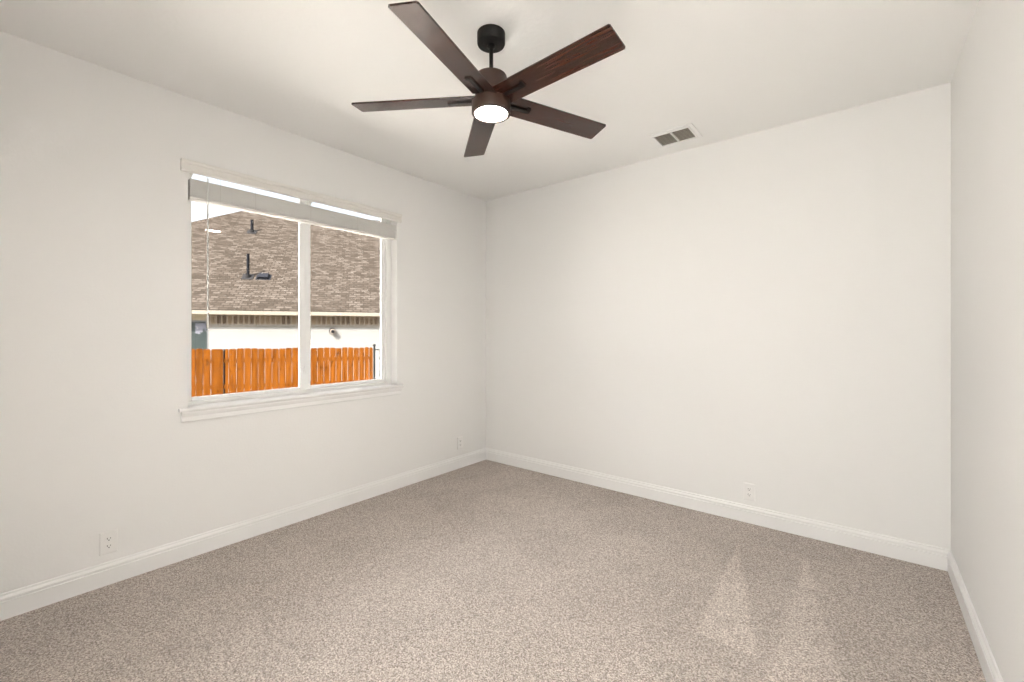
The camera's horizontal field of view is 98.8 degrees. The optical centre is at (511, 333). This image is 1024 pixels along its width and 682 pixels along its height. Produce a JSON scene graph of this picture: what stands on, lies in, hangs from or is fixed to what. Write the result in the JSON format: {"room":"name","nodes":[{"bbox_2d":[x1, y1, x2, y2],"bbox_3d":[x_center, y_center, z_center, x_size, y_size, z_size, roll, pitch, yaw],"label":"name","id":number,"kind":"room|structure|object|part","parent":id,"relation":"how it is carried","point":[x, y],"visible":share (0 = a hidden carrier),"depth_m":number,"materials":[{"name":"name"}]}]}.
{"room":"empty bedroom","nodes":[
{"label":"empty bedroom","id":0,"kind":"room"},
{"bbox_2d":[0,31,485,593],"bbox_3d":[-1.556,-0.039,3.187,0.150,2.740,3.898,0,0,39],"label":"wall","id":1,"kind":"structure","parent":0,"point":[94,440],"depth_m":2.46,"materials":[{"name":"white paint"}]},
{"bbox_2d":[99,529,117,555],"bbox_3d":[-2.143,1.109,2.331,0.008,0.120,0.074,0,0,39],"label":"wall outlet","id":2,"kind":"object","parent":1,"relation":"attached to","point":[108,540],"visible":1,"depth_m":2.33,"materials":[{"name":"white plastic"}]},
{"bbox_2d":[105,536,112,541],"bbox_3d":[-2.141,1.089,2.329,0.002,0.027,0.033,0,0,39],"label":"receptacle","id":3,"kind":"object","parent":2,"relation":"attached to","point":[107,538],"depth_m":2.33,"materials":[{"name":"grey plastic"}]},
{"bbox_2d":[105,543,112,548],"bbox_3d":[-2.141,1.129,2.329,0.002,0.027,0.033,0,0,39],"label":"receptacle","id":4,"kind":"object","parent":2,"relation":"attached to","point":[107,545],"depth_m":2.33,"materials":[{"name":"grey plastic"}]},
{"bbox_2d":[0,448,485,620],"bbox_3d":[-1.492,1.271,3.136,0.015,0.120,3.898,0,0,39],"label":"baseboard","id":5,"kind":"structure","parent":1,"relation":"attached to","point":[28,598],"depth_m":2.64,"materials":[{"name":"white wood"}]},
{"bbox_2d":[188,172,390,405],"bbox_3d":[-1.540,-0.293,3.256,0.079,1.465,1.495,0,0,39],"label":"window","id":6,"kind":"structure","parent":1,"relation":"in","point":[304,230],"depth_m":3.27,"materials":[{"name":"white plastic"}]},
{"bbox_3d":[-1.762,-0.298,2.963,0.026,1.431,0.725,0,0,39],"label":"sash","id":7,"kind":"part","parent":6,"relation":"part of","materials":[{"name":"white plastic"}]},
{"bbox_2d":[180,158,401,328],"bbox_3d":[-1.472,-0.528,3.198,0.092,0.998,1.567,0,0,39],"label":"window blind","id":8,"kind":"object","parent":6,"relation":"attached to","point":[199,191],"visible":0.96,"depth_m":3.00,"materials":[{"name":"white"}]},
{"bbox_3d":[-1.485,-0.816,3.212,0.052,0.018,1.471,0,0,39],"label":"rail","id":9,"kind":"part","parent":8,"relation":"part of","materials":[{"name":"white plastic"}]},
{"bbox_3d":[-1.340,-0.298,3.538,0.028,1.431,0.716,0,0,39],"label":"sash","id":10,"kind":"part","parent":6,"relation":"part of","materials":[{"name":"white plastic"}]},
{"bbox_2d":[178,384,403,422],"bbox_3d":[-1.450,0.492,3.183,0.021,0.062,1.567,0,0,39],"label":"trim","id":11,"kind":"structure","parent":1,"relation":"attached to","point":[280,405],"depth_m":3.00,"materials":[{"name":"white wood"}]},
{"bbox_2d":[457,436,462,449],"bbox_3d":[-0.514,1.084,4.356,0.008,0.120,0.074,0,0,39],"label":"wall outlet","id":12,"kind":"object","parent":1,"relation":"attached to","point":[459,439],"visible":1,"depth_m":4.35,"materials":[{"name":"white plastic"}]},
{"bbox_2d":[0,0,978,200],"bbox_3d":[-0.129,-1.534,2.040,3.812,0.250,4.198,0,0,39],"label":"ceiling","id":13,"kind":"structure","parent":0,"point":[728,69],"depth_m":2.26,"materials":[{"name":"white paint"}]},
{"bbox_2d":[351,1,624,156],"bbox_3d":[-0.073,-1.218,2.029,1.246,0.383,1.286,0,0,39],"label":"ceiling fan","id":14,"kind":"object","parent":13,"relation":"hanging from","point":[498,97],"visible":1,"depth_m":1.97,"materials":[{"name":"brown wood"}]},
{"bbox_3d":[-0.458,-1.098,2.098,0.593,0.008,0.128,0,12,6],"label":"blade","id":15,"kind":"part","parent":14,"relation":"part of","materials":[{"name":"brown wood"}]},
{"bbox_3d":[-0.245,-1.098,1.729,0.128,0.008,0.593,13,5,23],"label":"blade","id":16,"kind":"part","parent":14,"relation":"part of","materials":[{"name":"brown wood"}]},
{"bbox_3d":[-0.230,-1.091,2.081,0.148,0.009,0.033,0,12,6],"label":"blade arm","id":17,"kind":"part","parent":14,"relation":"part of","materials":[{"name":"black metal"}]},
{"bbox_3d":[-0.159,-1.091,1.940,0.033,0.009,0.148,13,5,23],"label":"blade arm","id":18,"kind":"part","parent":14,"relation":"part of","materials":[{"name":"black metal"}]},
{"bbox_3d":[-0.173,-1.098,2.414,0.128,0.008,0.593,-12,2,-12],"label":"blade","id":19,"kind":"part","parent":14,"relation":"part of","materials":[{"name":"brown wood"}]},
{"bbox_2d":[475,106,506,121],"bbox_3d":[-0.098,-1.034,2.060,0.152,0.016,0.152,0,0,39],"label":"diffuser","id":20,"kind":"object","parent":14,"relation":"attached to","point":[482,113],"depth_m":2.05,"materials":[{"name":"white glass"}]},
{"bbox_3d":[-0.003,-1.091,1.965,0.148,0.009,0.033,0,-12,42],"label":"blade arm","id":21,"kind":"part","parent":14,"relation":"part of","materials":[{"name":"black metal"}]},
{"bbox_3d":[0.022,-1.091,2.121,0.148,0.009,0.033,0,-12,-30],"label":"blade arm","id":22,"kind":"part","parent":14,"relation":"part of","materials":[{"name":"black metal"}]},
{"bbox_3d":[0.216,-1.098,2.241,0.593,0.008,0.128,0,-12,-30],"label":"blade","id":23,"kind":"part","parent":14,"relation":"part of","materials":[{"name":"brown wood"}]},
{"bbox_3d":[0.172,-1.098,1.817,0.593,0.008,0.128,0,-12,42],"label":"blade","id":24,"kind":"part","parent":14,"relation":"part of","materials":[{"name":"brown wood"}]},
{"bbox_2d":[647,123,702,147],"bbox_3d":[1.161,-1.403,3.126,0.308,0.012,0.260,0,0,39],"label":"ceiling vent","id":25,"kind":"object","parent":13,"relation":"in","point":[687,132],"visible":1,"depth_m":3.12,"materials":[{"name":"white metal"}]},
{"bbox_2d":[0,460,985,681],"bbox_3d":[-0.129,1.391,2.040,3.812,0.120,4.198,0,0,39],"label":"floor","id":26,"kind":"structure","parent":0,"point":[485,570],"depth_m":2.13,"materials":[{"name":"carpet"}]},
{"bbox_2d":[486,82,950,549],"bbox_3d":[1.139,-0.039,3.618,3.812,2.740,0.150,0,0,39],"label":"wall","id":27,"kind":"structure","parent":0,"point":[768,309],"depth_m":3.08,"materials":[{"name":"white paint"}]},
{"bbox_2d":[486,448,949,570],"bbox_3d":[1.087,1.271,3.553,3.502,0.120,0.015,0,0,39],"label":"baseboard","id":28,"kind":"structure","parent":27,"relation":"attached to","point":[888,546],"depth_m":3.07,"materials":[{"name":"white wood"}]},
{"bbox_2d":[744,482,754,500],"bbox_3d":[1.671,1.114,3.088,0.074,0.120,0.008,0,0,39],"label":"wall outlet","id":29,"kind":"object","parent":27,"relation":"attached to","point":[749,489],"visible":1,"depth_m":3.08,"materials":[{"name":"white plastic"}]},
{"bbox_2d":[951,0,1023,681],"bbox_3d":[1.298,-0.039,0.893,0.150,2.740,3.898,0,0,39],"label":"wall","id":30,"kind":"structure","parent":0,"point":[987,83],"depth_m":1.67,"materials":[{"name":"white paint"}]},
{"bbox_2d":[948,550,1003,681],"bbox_3d":[1.234,1.271,0.945,0.015,0.120,3.898,0,0,39],"label":"baseboard","id":31,"kind":"structure","parent":30,"relation":"attached to","point":[989,667],"depth_m":1.88,"materials":[{"name":"white wood"}]},
{"label":"outside","id":32,"kind":"structure","parent":0,"visible":0},
{"bbox_3d":[-13.779,2.221,17.494,36.600,0.100,70.000,0,0,39],"label":"ground","id":33,"kind":"structure","parent":32,"visible":0},
{"bbox_2d":[191,347,372,396],"bbox_3d":[-5.954,1.304,10.368,5.078,1.934,0.119,0,0,-19],"label":"wooden fence","id":34,"kind":"object","parent":33,"relation":"on","point":[213,372],"visible":0.47,"depth_m":10.35,"materials":[{"name":"brown wood"}]},
{"bbox_3d":[-6.645,1.316,10.164,0.060,1.910,0.060,0,0,-19],"label":"post","id":35,"kind":"part","parent":34,"relation":"part of","materials":[{"name":"black"}]},
{"bbox_2d":[191,211,379,392],"bbox_3d":[-5.112,-1.678,22.326,29.520,7.898,14.720,0,0,-19],"label":"neighbor house","id":36,"kind":"structure","parent":33,"relation":"on","point":[253,258],"depth_m":15.12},
{"bbox_3d":[-10.194,0.431,13.285,1.650,1.580,0.007,0,0,-19],"label":"pane","id":37,"kind":"part","parent":36,"relation":"part of","materials":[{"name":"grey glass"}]},
{"bbox_2d":[255,273,271,279],"bbox_3d":[-8.665,-2.010,15.293,0.460,0.100,0.390,0,34,-19],"label":"roof vent","id":38,"kind":"object","parent":36,"relation":"attached to","point":[261,276],"depth_m":15.23,"materials":[{"name":"black metal"}]},
{"bbox_2d":[329,328,335,334],"bbox_3d":[-5.968,-0.079,14.603,0.266,0.219,0.246,0,0,39],"label":"wall vent","id":39,"kind":"object","parent":36,"relation":"attached to","point":[332,331],"depth_m":14.60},
{"bbox_2d":[373,344,379,378],"bbox_3d":[-2.913,1.266,11.352,1.330,2.010,0.090,0,0,-19],"label":"iron gate","id":40,"kind":"object","parent":33,"relation":"on","point":[374,345],"visible":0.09,"depth_m":11.12,"materials":[{"name":"black metal"}]},
{"bbox_3d":[-3.500,1.266,11.152,0.090,2.010,0.090,0,0,-19],"label":"post","id":41,"kind":"part","parent":40,"relation":"part of","materials":[{"name":"black metal"}]}
]}

